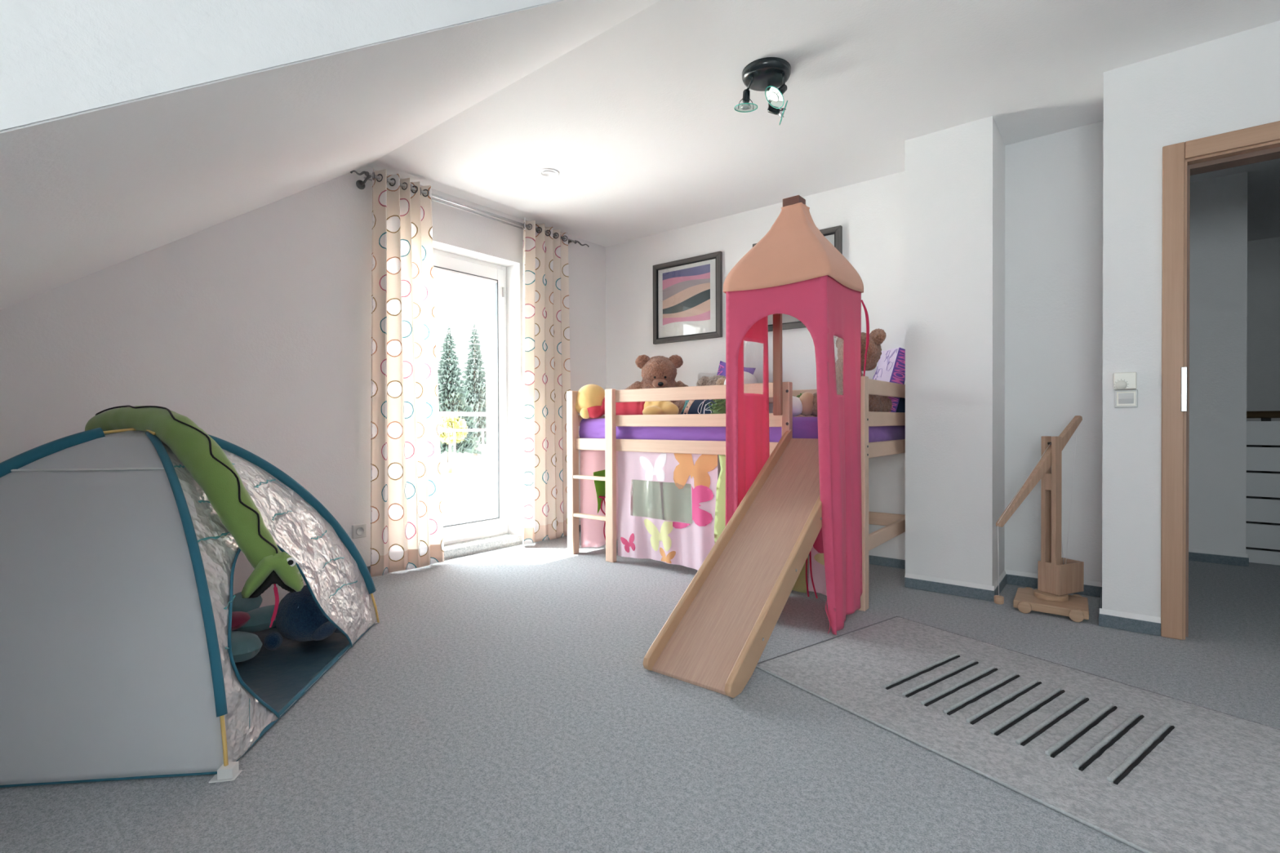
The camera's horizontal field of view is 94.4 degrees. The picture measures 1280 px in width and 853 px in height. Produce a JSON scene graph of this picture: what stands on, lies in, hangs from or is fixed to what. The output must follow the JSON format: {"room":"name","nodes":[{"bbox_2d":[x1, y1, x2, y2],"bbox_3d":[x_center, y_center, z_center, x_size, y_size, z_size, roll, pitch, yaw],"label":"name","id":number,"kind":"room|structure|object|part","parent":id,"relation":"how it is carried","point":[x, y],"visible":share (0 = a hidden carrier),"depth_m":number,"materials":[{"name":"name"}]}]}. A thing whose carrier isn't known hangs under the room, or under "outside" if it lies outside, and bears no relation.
{"room":"children's room","nodes":[
{"label":"children's room","id":0,"kind":"room"},
{"bbox_2d":[0,0,558,130],"bbox_3d":[-0.789,-0.319,0.704,0.100,2.463,3.394,0,1,39],"label":"wall","id":1,"kind":"structure","parent":0,"point":[59,58],"depth_m":0.80,"materials":[{"name":"white paint"}]},
{"bbox_2d":[0,166,606,566],"bbox_3d":[-1.859,-0.328,3.531,0.356,2.443,4.950,0,1,39],"label":"wall","id":2,"kind":"structure","parent":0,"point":[253,327],"depth_m":3.14,"materials":[{"name":"white paint"}]},
{"bbox_2d":[351,523,366,538],"bbox_3d":[-1.654,0.616,3.493,0.026,0.080,0.080,0,1,39],"label":"wall socket","id":3,"kind":"object","parent":2,"relation":"attached to","point":[358,531],"visible":1,"depth_m":3.48,"materials":[{"name":"grey plastic"}]},
{"bbox_2d":[350,170,589,247],"bbox_3d":[-1.064,-1.450,4.139,0.126,0.077,1.956,0,1,39],"label":"curtain rod","id":4,"kind":"object","parent":2,"relation":"attached to","point":[360,184],"visible":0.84,"depth_m":3.94,"materials":[{"name":"metal"}]},
{"bbox_2d":[370,167,444,577],"bbox_3d":[-1.425,-0.314,3.635,0.102,2.397,0.478,0,1,39],"label":"curtain","id":5,"kind":"object","parent":4,"relation":"hanging from","point":[406,522],"visible":1,"depth_m":3.61,"materials":[{"name":"fabric"}]},
{"bbox_3d":[-1.094,-1.465,4.114,0.012,0.012,1.660,0,1,39],"label":"rod","id":6,"kind":"part","parent":4,"relation":"part of","materials":[{"name":"metal"}]},
{"bbox_2d":[522,217,570,546],"bbox_3d":[-0.715,-0.325,4.513,0.083,2.397,0.526,0,1,39],"label":"curtain","id":7,"kind":"object","parent":4,"relation":"hanging from","point":[546,364],"visible":0.98,"depth_m":4.48,"materials":[{"name":"fabric"}]},
{"bbox_2d":[433,248,507,544],"bbox_3d":[-1.339,-0.192,4.153,0.134,2.055,1.018,0,1,39],"label":"window","id":8,"kind":"structure","parent":2,"relation":"attached to","point":[446,263],"depth_m":4.47,"materials":[{"name":"white plastic"}]},
{"bbox_2d":[367,524,581,573],"bbox_3d":[-1.684,0.865,3.469,0.012,0.055,4.450,0,1,39],"label":"baseboard","id":9,"kind":"structure","parent":2,"relation":"attached to","point":[580,529],"depth_m":3.55,"materials":[{"name":"carpet"}]},
{"bbox_2d":[0,0,659,309],"bbox_3d":[-1.477,-0.755,1.910,2.684,1.766,2.334,0,1,39],"label":"sloped ceiling","id":10,"kind":"structure","parent":0,"point":[83,193],"depth_m":1.40,"materials":[{"name":"white paint"}]},
{"bbox_2d":[485,282,491,518],"bbox_3d":[-1.058,-0.528,5.587,0.960,3.200,0.240,0,1,39],"label":"wall","id":11,"kind":"structure","parent":0,"point":[488,304],"depth_m":5.77,"materials":[{"name":"white"}]},
{"bbox_2d":[0,531,1279,852],"bbox_3d":[1.217,0.988,2.575,6.350,0.200,9.400,0,1,39],"label":"floor","id":12,"kind":"structure","parent":0,"point":[504,700],"depth_m":1.71,"materials":[{"name":"grey carpet"}]},
{"bbox_2d":[0,427,379,787],"bbox_3d":[-1.711,0.451,2.038,1.208,0.907,1.210,0,0,-7],"label":"tent","id":13,"kind":"object","parent":12,"relation":"on","point":[120,576],"visible":0.8,"depth_m":1.63,"materials":[{"name":"grey fabric"}]},
{"bbox_3d":[-1.656,0.458,1.474,0.821,0.880,0.821,0,1,39],"label":"panel","id":14,"kind":"part","parent":13,"relation":"part of","materials":[{"name":"grey fabric"}]},
{"bbox_3d":[-1.719,0.017,2.046,0.009,0.031,0.321,0,1,39],"label":"pole crown","id":15,"kind":"part","parent":13,"relation":"part of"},
{"bbox_3d":[-1.719,0.012,2.046,0.321,0.032,0.009,0,1,39],"label":"pole crown","id":16,"kind":"part","parent":13,"relation":"part of","materials":[{"name":"yellow plastic"}]},
{"bbox_2d":[84,404,303,627],"bbox_3d":[-1.589,0.280,2.013,1.027,0.711,0.164,0,1,19],"label":"plush toy","id":17,"kind":"object","parent":13,"relation":"on","point":[206,462],"visible":0.93,"depth_m":1.88,"materials":[{"name":"green fabric"}]},
{"bbox_2d":[231,591,275,662],"bbox_3d":[-1.678,0.802,2.390,0.422,0.176,0.450,0,0,-7],"label":"cushion","id":18,"kind":"object","parent":13,"relation":"on","point":[247,618],"visible":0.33,"depth_m":2.37,"materials":[{"name":"teal fabric"}]},
{"bbox_3d":[-1.143,0.451,2.111,0.823,0.880,0.824,0,1,39],"label":"panel","id":19,"kind":"part","parent":13,"relation":"part of","materials":[{"name":"silver metal"}]},
{"bbox_2d":[263,585,341,650],"bbox_3d":[-1.363,0.778,2.478,0.311,0.226,0.245,0,1,-11],"label":"plush","id":20,"kind":"object","parent":13,"relation":"in","point":[299,618],"visible":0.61,"depth_m":2.38},
{"bbox_3d":[-1.779,0.449,2.625,0.822,0.880,0.822,0,1,39],"label":"panel","id":21,"kind":"part","parent":13,"relation":"part of","materials":[{"name":"silver metal"}]},
{"bbox_2d":[444,533,522,557],"bbox_3d":[-1.270,0.846,4.109,0.172,0.044,1.018,0,1,39],"label":"trim","id":22,"kind":"structure","parent":12,"relation":"on","point":[463,547],"depth_m":4.21,"materials":[{"name":"stone"}]},
{"bbox_2d":[642,429,822,697],"bbox_3d":[0.535,0.456,2.519,0.371,0.871,1.224,0,1,39],"label":"slide","id":23,"kind":"object","parent":12,"relation":"on","point":[716,636],"visible":0.89,"depth_m":2.36,"materials":[{"name":"brown wood"}]},
{"bbox_2d":[566,376,905,611],"bbox_3d":[0.588,0.316,3.841,2.037,1.128,0.977,0,1,39],"label":"bed","id":24,"kind":"object","parent":12,"relation":"on","point":[895,523],"visible":0.62,"depth_m":3.55,"materials":[{"name":"brown wood"}]},
{"bbox_3d":[-0.465,0.318,4.111,0.060,1.128,0.060,0,1,39],"label":"post","id":25,"kind":"part","parent":24,"relation":"part of","materials":[{"name":"brown wood"}]},
{"bbox_3d":[-0.181,-0.045,4.462,0.022,0.075,0.850,0,1,39],"label":"rail","id":26,"kind":"part","parent":24,"relation":"part of","materials":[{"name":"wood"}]},
{"bbox_2d":[579,449,632,547],"bbox_3d":[-0.126,0.509,4.421,0.084,0.702,0.845,0,1,39],"label":"curtain","id":27,"kind":"object","parent":24,"relation":"hanging from","point":[593,492],"visible":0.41,"depth_m":4.20,"materials":[{"name":"pink fabric"}]},
{"bbox_3d":[-0.191,0.319,3.866,0.067,1.128,0.037,0,1,39],"label":"ladder post","id":28,"kind":"part","parent":24,"relation":"part of","materials":[{"name":"brown wood"}]},
{"bbox_2d":[617,451,717,570],"bbox_3d":[0.151,0.502,3.627,0.757,0.685,0.075,0,1,39],"label":"curtain","id":29,"kind":"object","parent":24,"relation":"hanging from","point":[685,536],"visible":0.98,"depth_m":3.61,"materials":[{"name":"pink fabric"}]},
{"bbox_3d":[0.308,0.122,3.495,1.917,0.079,0.025,0,1,39],"label":"rail","id":30,"kind":"part","parent":24,"relation":"part of","materials":[{"name":"brown wood"}]},
{"bbox_3d":[0.300,-0.196,3.490,1.167,0.080,0.022,0,1,39],"label":"guard rail","id":31,"kind":"part","parent":24,"relation":"part of","materials":[{"name":"brown wood"}]},
{"bbox_3d":[0.301,-0.036,3.491,1.167,0.074,0.022,0,1,39],"label":"guard rail","id":32,"kind":"part","parent":24,"relation":"part of","materials":[{"name":"brown wood"}]},
{"bbox_2d":[578,417,905,442],"bbox_3d":[0.592,0.022,3.845,1.919,0.163,0.874,0,1,39],"label":"mattress","id":33,"kind":"object","parent":24,"relation":"on","point":[802,427],"visible":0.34,"depth_m":3.50,"materials":[{"name":"purple fabric"}]},
{"bbox_2d":[575,384,679,418],"bbox_3d":[-0.091,-0.171,3.998,0.798,0.247,0.226,0,1,29],"label":"bolster cushion","id":34,"kind":"object","parent":33,"relation":"on","point":[590,398],"visible":0.63,"depth_m":4.01,"materials":[{"name":"yellow fabric"}]},
{"bbox_2d":[625,355,688,414],"bbox_3d":[0.139,-0.275,4.257,0.607,0.482,0.475,0,0,-2],"label":"teddy bear","id":35,"kind":"object","parent":33,"relation":"on","point":[657,371],"visible":0.5,"depth_m":4.22},
{"bbox_2d":[680,399,721,414],"bbox_3d":[0.433,-0.129,3.757,0.400,0.187,0.141,0,1,39],"label":"pillow","id":36,"kind":"object","parent":33,"relation":"on","point":[691,406],"visible":0.27,"depth_m":3.75,"materials":[{"name":"blue fabric"}]},
{"bbox_2d":[697,373,717,379],"bbox_3d":[0.568,-0.249,4.291,0.420,0.310,0.134,0,1,42],"label":"pillow","id":37,"kind":"object","parent":33,"relation":"on","point":[700,375],"visible":0.06,"depth_m":4.37,"materials":[{"name":"white fabric"}]},
{"bbox_2d":[696,374,725,386],"bbox_3d":[0.515,-0.204,4.001,0.227,0.290,0.291,-1,1,-36],"label":"plush","id":38,"kind":"object","parent":33,"relation":"on","point":[718,380],"visible":0.17,"depth_m":3.98},
{"bbox_2d":[708,399,725,413],"bbox_3d":[0.488,-0.120,3.587,0.158,0.132,0.125,0,1,39],"label":"plush","id":39,"kind":"object","parent":33,"relation":"on","point":[719,407],"visible":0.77,"depth_m":3.56,"materials":[{"name":"green fabric"}]},
{"bbox_2d":[716,360,755,376],"bbox_3d":[0.640,-0.288,4.181,0.347,0.370,0.123,0,1,33],"label":"pillow","id":40,"kind":"object","parent":33,"relation":"on","point":[722,369],"visible":0.12,"depth_m":4.19,"materials":[{"name":"fabric"}]},
{"bbox_2d":[724,371,757,384],"bbox_3d":[0.654,-0.206,3.825,0.265,0.302,0.218,0,1,39],"label":"plush","id":41,"kind":"object","parent":33,"relation":"on","point":[748,378],"visible":0.14,"depth_m":3.74},
{"bbox_2d":[792,392,806,417],"bbox_3d":[0.895,-0.126,3.458,0.170,0.143,0.217,0,1,39],"label":"plush","id":42,"kind":"object","parent":33,"relation":"on","point":[797,403],"visible":0.35,"depth_m":3.37,"materials":[{"name":"white fabric"}]},
{"bbox_2d":[799,391,842,417],"bbox_3d":[1.062,-0.127,3.419,0.316,0.150,0.270,0,1,39],"label":"plush","id":43,"kind":"object","parent":33,"relation":"on","point":[809,401],"visible":0.44,"depth_m":3.36},
{"bbox_2d":[835,328,892,412],"bbox_3d":[1.281,-0.293,3.430,0.340,0.502,0.413,0,1,39],"label":"teddy bear","id":44,"kind":"object","parent":33,"relation":"on","point":[877,336],"visible":0.39,"depth_m":3.31},
{"bbox_2d":[872,347,905,412],"bbox_3d":[1.488,-0.263,3.551,0.201,0.399,0.215,0,0,-7],"label":"cushion","id":45,"kind":"object","parent":33,"relation":"on","point":[891,366],"visible":0.48,"depth_m":3.46,"materials":[{"name":"fabric"}]},
{"bbox_2d":[896,397,905,412],"bbox_3d":[1.512,-0.152,3.614,0.220,0.179,0.072,0,1,39],"label":"pillow","id":46,"kind":"object","parent":33,"relation":"on","point":[901,405],"visible":0.11,"depth_m":3.54,"materials":[{"name":"blue fabric"}]},
{"bbox_2d":[714,454,826,598],"bbox_3d":[0.735,0.514,3.139,0.810,0.706,0.055,0,1,41],"label":"curtain","id":47,"kind":"object","parent":24,"relation":"hanging from","point":[816,583],"visible":0.14,"depth_m":3.04,"materials":[{"name":"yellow fabric"}]},
{"bbox_3d":[0.772,-0.034,3.111,0.044,0.399,0.045,0,1,39],"label":"guard post","id":48,"kind":"part","parent":24,"relation":"part of","materials":[{"name":"brown wood"}]},
{"bbox_3d":[0.873,-0.207,4.194,1.917,0.085,0.020,0,1,39],"label":"guard rail","id":49,"kind":"part","parent":24,"relation":"part of","materials":[{"name":"brown wood"}]},
{"bbox_3d":[0.874,-0.044,4.195,1.917,0.074,0.020,0,1,39],"label":"guard rail","id":50,"kind":"part","parent":24,"relation":"part of","materials":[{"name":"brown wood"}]},
{"bbox_3d":[1.072,0.322,2.870,0.056,1.128,0.060,0,1,39],"label":"post","id":51,"kind":"part","parent":24,"relation":"part of","materials":[{"name":"brown wood"}]},
{"bbox_3d":[1.360,0.575,3.225,0.022,0.075,0.850,0,1,39],"label":"rail","id":52,"kind":"part","parent":24,"relation":"part of","materials":[{"name":"brown wood"}]},
{"bbox_3d":[1.358,0.116,3.222,0.022,0.077,0.850,0,1,39],"label":"rail","id":53,"kind":"part","parent":24,"relation":"part of","materials":[{"name":"brown wood"}]},
{"bbox_3d":[1.357,-0.040,3.220,0.022,0.075,0.850,0,1,39],"label":"rail","id":54,"kind":"part","parent":24,"relation":"part of","materials":[{"name":"brown wood"}]},
{"bbox_3d":[1.357,-0.201,3.219,0.022,0.077,0.850,0,1,39],"label":"rail","id":55,"kind":"part","parent":24,"relation":"part of","materials":[{"name":"brown wood"}]},
{"bbox_2d":[723,195,869,635],"bbox_3d":[0.747,-0.112,2.832,0.540,2.000,0.484,0,1,39],"label":"tower","id":56,"kind":"object","parent":12,"relation":"on","point":[793,270],"visible":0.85,"depth_m":2.71,"materials":[{"name":"fabric"}]},
{"bbox_2d":[755,616,1279,852],"bbox_3d":[1.223,0.886,1.853,0.945,0.017,1.525,-1,1,-34],"label":"rug","id":57,"kind":"object","parent":12,"relation":"on","point":[1148,771],"visible":1,"depth_m":1.72,"materials":[{"name":"grey carpet"}]},
{"bbox_2d":[994,415,1088,622],"bbox_3d":[1.930,0.416,2.828,0.346,0.935,0.534,0,1,39],"label":"crane","id":58,"kind":"object","parent":12,"relation":"on","point":[1058,577],"visible":1,"depth_m":2.84,"materials":[{"name":"brown wood"}]},
{"bbox_3d":[1.920,0.205,2.840,0.587,0.513,0.025,0,1,-22],"label":"arm","id":59,"kind":"part","parent":58,"relation":"part of","materials":[{"name":"brown wood"}]},
{"bbox_2d":[1245,410,1279,565],"bbox_3d":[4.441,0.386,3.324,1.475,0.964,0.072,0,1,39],"label":"dresser","id":60,"kind":"object","parent":12,"relation":"on","point":[1263,437],"visible":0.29,"depth_m":3.73,"materials":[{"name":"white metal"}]},
{"bbox_3d":[4.431,-0.074,3.310,1.475,0.045,0.045,0,1,39],"label":"handrail","id":61,"kind":"part","parent":60,"relation":"part of","materials":[{"name":"brown metal"}]},
{"bbox_2d":[364,0,1279,246],"bbox_3d":[1.206,-1.654,2.552,6.350,0.200,9.400,0,1,39],"label":"ceiling","id":62,"kind":"structure","parent":0,"point":[639,124],"depth_m":2.84,"materials":[{"name":"white paint"}]},
{"bbox_2d":[537,168,559,177],"bbox_3d":[-0.559,-1.554,3.630,0.130,0.017,0.130,0,1,39],"label":"recessed light","id":63,"kind":"object","parent":62,"relation":"in","point":[545,172],"visible":1,"depth_m":3.62,"materials":[{"name":"white plastic"}]},
{"bbox_2d":[733,57,791,124],"bbox_3d":[0.574,-1.467,2.606,0.281,0.170,0.220,0,1,-21],"label":"ceiling spotlight","id":64,"kind":"object","parent":62,"relation":"attached to","point":[766,73],"visible":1,"depth_m":2.57,"materials":[{"name":"black metal"}]},
{"bbox_3d":[0.470,-1.425,2.629,0.047,0.032,0.047,0,1,39],"label":"reflector bulb","id":65,"kind":"part","parent":64,"relation":"part of","materials":[{"name":"glass"}]},
{"bbox_3d":[0.552,-1.534,2.591,0.210,0.036,0.210,0,1,39],"label":"ceiling plate","id":66,"kind":"part","parent":64,"relation":"part of","materials":[{"name":"black metal"}]},
{"bbox_3d":[0.583,-1.429,2.567,0.043,0.041,0.042,0,1,39],"label":"reflector bulb","id":67,"kind":"part","parent":64,"relation":"part of","materials":[{"name":"white glass"}]},
{"bbox_3d":[0.650,-1.432,2.707,0.040,0.044,0.043,0,1,39],"label":"reflector bulb","id":68,"kind":"part","parent":64,"relation":"part of","materials":[{"name":"glass"}]},
{"bbox_2d":[605,120,1103,582],"bbox_3d":[1.105,-0.346,4.191,3.440,2.443,0.200,0,1,39],"label":"wall","id":69,"kind":"structure","parent":0,"point":[1054,182],"depth_m":3.27,"materials":[{"name":"white paint"}]},
{"bbox_2d":[653,251,722,344],"bbox_3d":[0.361,-0.991,4.636,0.639,0.640,0.030,0,1,39],"label":"framed picture","id":70,"kind":"object","parent":69,"relation":"attached to","point":[687,292],"visible":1,"depth_m":4.62,"materials":[{"name":"grey wood"}]},
{"bbox_2d":[662,263,710,333],"bbox_3d":[0.358,-0.996,4.642,0.451,0.480,0.001,0,1,39],"label":"print","id":71,"kind":"object","parent":70,"relation":"attached to","point":[686,291],"depth_m":4.64},
{"bbox_2d":[752,225,842,331],"bbox_3d":[1.066,-0.992,4.067,0.641,0.636,0.030,0,1,39],"label":"framed picture","id":72,"kind":"object","parent":69,"relation":"attached to","point":[833,234],"visible":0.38,"depth_m":3.94,"materials":[{"name":"grey wood"}]},
{"bbox_2d":[868,555,905,568],"bbox_3d":[0.711,0.847,4.388,2.584,0.055,0.012,0,1,39],"label":"baseboard","id":73,"kind":"structure","parent":69,"relation":"attached to","point":[873,560],"depth_m":3.71,"materials":[{"name":"carpet"}]},
{"bbox_2d":[1004,569,1102,586],"bbox_3d":[2.211,0.813,3.178,0.439,0.022,0.009,0,1,39],"label":"trim","id":74,"kind":"structure","parent":69,"relation":"attached to","point":[1007,571],"depth_m":3.24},
{"bbox_2d":[905,115,1004,586],"bbox_3d":[1.745,-0.341,3.277,0.415,2.443,0.419,0,1,39],"label":"column","id":75,"kind":"structure","parent":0,"point":[955,175],"depth_m":3.11,"materials":[{"name":"white paint"}]},
{"bbox_2d":[904,569,1005,591],"bbox_3d":[1.750,0.814,3.281,0.424,0.022,0.428,0,1,39],"label":"trim","id":76,"kind":"structure","parent":75,"relation":"attached to","point":[995,584],"depth_m":3.11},
{"bbox_2d":[904,573,1102,613],"bbox_3d":[1.884,0.853,3.104,0.855,0.055,0.536,0,1,39],"label":"baseboard","id":77,"kind":"structure","parent":75,"relation":"attached to","point":[941,588],"depth_m":3.12,"materials":[{"name":"carpet"}]},
{"bbox_2d":[1102,20,1279,617],"bbox_3d":[2.843,-0.339,2.444,1.461,2.443,0.736,0,1,39],"label":"wall","id":78,"kind":"structure","parent":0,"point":[1231,82],"depth_m":2.53,"materials":[{"name":"white paint"}]},
{"bbox_2d":[1113,372,1136,389],"bbox_3d":[2.091,-0.197,2.555,0.077,0.074,0.038,0,1,39],"label":"thermostat","id":79,"kind":"object","parent":78,"relation":"attached to","point":[1122,380],"visible":1,"depth_m":2.54,"materials":[{"name":"beige plastic"}]},
{"bbox_2d":[1114,389,1137,408],"bbox_3d":[2.100,-0.120,2.560,0.079,0.077,0.020,0,1,39],"label":"light switch","id":80,"kind":"object","parent":78,"relation":"attached to","point":[1122,398],"visible":1,"depth_m":2.56,"materials":[{"name":"grey plastic"}]},
{"bbox_2d":[1098,613,1160,635],"bbox_3d":[2.608,0.858,2.167,1.473,0.055,0.012,0,1,39],"label":"baseboard","id":81,"kind":"structure","parent":78,"relation":"attached to","point":[1104,620],"depth_m":2.56,"materials":[{"name":"carpet"}]},
{"bbox_2d":[1160,120,1279,639],"bbox_3d":[2.635,-0.143,2.230,1.015,2.056,0.170,0,1,39],"label":"door frame","id":82,"kind":"structure","parent":78,"relation":"attached to","point":[1260,143],"depth_m":2.46,"materials":[{"name":"brown wood"}]},
{"bbox_3d":[2.220,-0.143,2.469,0.069,2.056,0.016,0,1,39],"label":"architrave","id":83,"kind":"part","parent":82,"relation":"part of","materials":[{"name":"brown wood"}]},
{"bbox_3d":[2.245,-0.153,2.445,0.020,0.185,0.016,0,1,39],"label":"strike plate","id":84,"kind":"part","parent":82,"relation":"part of","materials":[{"name":"metal"}]},
{"bbox_3d":[2.583,-1.135,2.163,0.877,0.070,0.016,0,1,39],"label":"architrave","id":85,"kind":"part","parent":82,"relation":"part of","materials":[{"name":"brown wood"}]},
{"bbox_2d":[1188,171,1279,553],"bbox_3d":[4.129,-0.354,3.591,3.100,2.443,4.136,0,1,39],"label":"wall","id":86,"kind":"structure","parent":0,"point":[1234,281],"depth_m":3.77,"materials":[{"name":"white paint"}]},
{"bbox_2d":[1099,608,1160,623],"bbox_3d":[2.118,0.819,2.564,0.205,0.022,0.009,0,1,39],"label":"trim","id":87,"kind":"structure","parent":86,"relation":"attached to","point":[1104,611],"depth_m":2.56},
{"bbox_2d":[1188,548,1248,557],"bbox_3d":[3.501,0.801,3.885,0.680,0.022,0.009,0,1,39],"label":"trim","id":88,"kind":"structure","parent":86,"relation":"attached to","point":[1192,550],"depth_m":3.75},
{"bbox_2d":[1188,551,1248,566],"bbox_3d":[3.557,0.840,3.839,0.544,0.055,0.012,0,1,39],"label":"baseboard","id":89,"kind":"structure","parent":86,"relation":"attached to","point":[1205,557],"depth_m":3.75,"materials":[{"name":"carpet"}]},
{"bbox_3d":[-1.804,1.013,4.692,0.990,0.180,2.500,0,1,39],"label":"balcony slab","id":90,"kind":"object","parent":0,"visible":0},
{"bbox_2d":[439,411,492,523],"bbox_3d":[-2.138,0.399,4.825,0.050,1.048,2.300,0,1,39],"label":"balcony railing","id":91,"kind":"object","parent":90,"relation":"on","point":[489,433],"visible":0.15,"depth_m":5.62,"materials":[{"name":"white metal"}]},
{"bbox_3d":[-2.139,0.042,4.822,0.030,0.022,2.300,0,1,39],"label":"rail","id":92,"kind":"part","parent":91,"relation":"part of","materials":[{"name":"white metal"}]},
{"bbox_3d":[-2.140,-0.107,4.821,0.050,0.036,2.300,0,1,39],"label":"rail","id":93,"kind":"part","parent":91,"relation":"part of","materials":[{"name":"white metal"}]},
{"bbox_3d":[-2.136,0.851,4.829,0.030,0.025,2.300,0,1,39],"label":"rail","id":94,"kind":"part","parent":91,"relation":"part of","materials":[{"name":"white paint"}]},
{"bbox_3d":[-1.441,0.407,5.689,0.040,1.012,0.040,0,1,39],"label":"post","id":95,"kind":"part","parent":91,"relation":"part of","materials":[{"name":"white metal"}]},
{"label":"outside","id":96,"kind":"structure","parent":0,"visible":0},
{"bbox_2d":[440,450,486,524],"bbox_3d":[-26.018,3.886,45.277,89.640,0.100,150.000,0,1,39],"label":"ground","id":97,"kind":"structure","parent":96,"point":[468,487],"depth_m":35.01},
{"bbox_2d":[437,324,486,462],"bbox_3d":[-19.327,-3.213,60.821,7.335,13.774,6.983,0,1,39],"label":"spruce tree","id":98,"kind":"object","parent":97,"relation":"on","point":[451,396],"visible":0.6,"depth_m":60.20,"materials":[{"name":"green plant"}]},
{"bbox_2d":[440,462,486,475],"bbox_3d":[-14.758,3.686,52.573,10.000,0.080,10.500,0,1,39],"label":"lawn","id":99,"kind":"structure","parent":97,"relation":"on","point":[472,468],"depth_m":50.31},
{"bbox_2d":[439,416,467,472],"bbox_3d":[-15.167,1.365,47.258,3.021,4.816,2.646,0,1,39],"label":"tree","id":100,"kind":"object","parent":99,"relation":"on","point":[445,422],"visible":0.77,"depth_m":46.61,"materials":[{"name":"yellow plant"}]},
{"bbox_2d":[460,321,486,455],"bbox_3d":[-20.356,-4.641,72.720,6.545,16.433,6.913,0,1,30],"label":"spruce tree","id":101,"kind":"object","parent":97,"relation":"on","point":[474,375],"visible":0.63,"depth_m":71.98,"materials":[{"name":"green plant"}]},
{"bbox_2d":[477,444,486,450],"bbox_3d":[-22.262,0.226,91.035,6.600,6.400,18.800,0,1,39],"label":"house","id":102,"kind":"structure","parent":97,"relation":"on","point":[480,445],"depth_m":85.47,"materials":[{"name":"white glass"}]}
]}

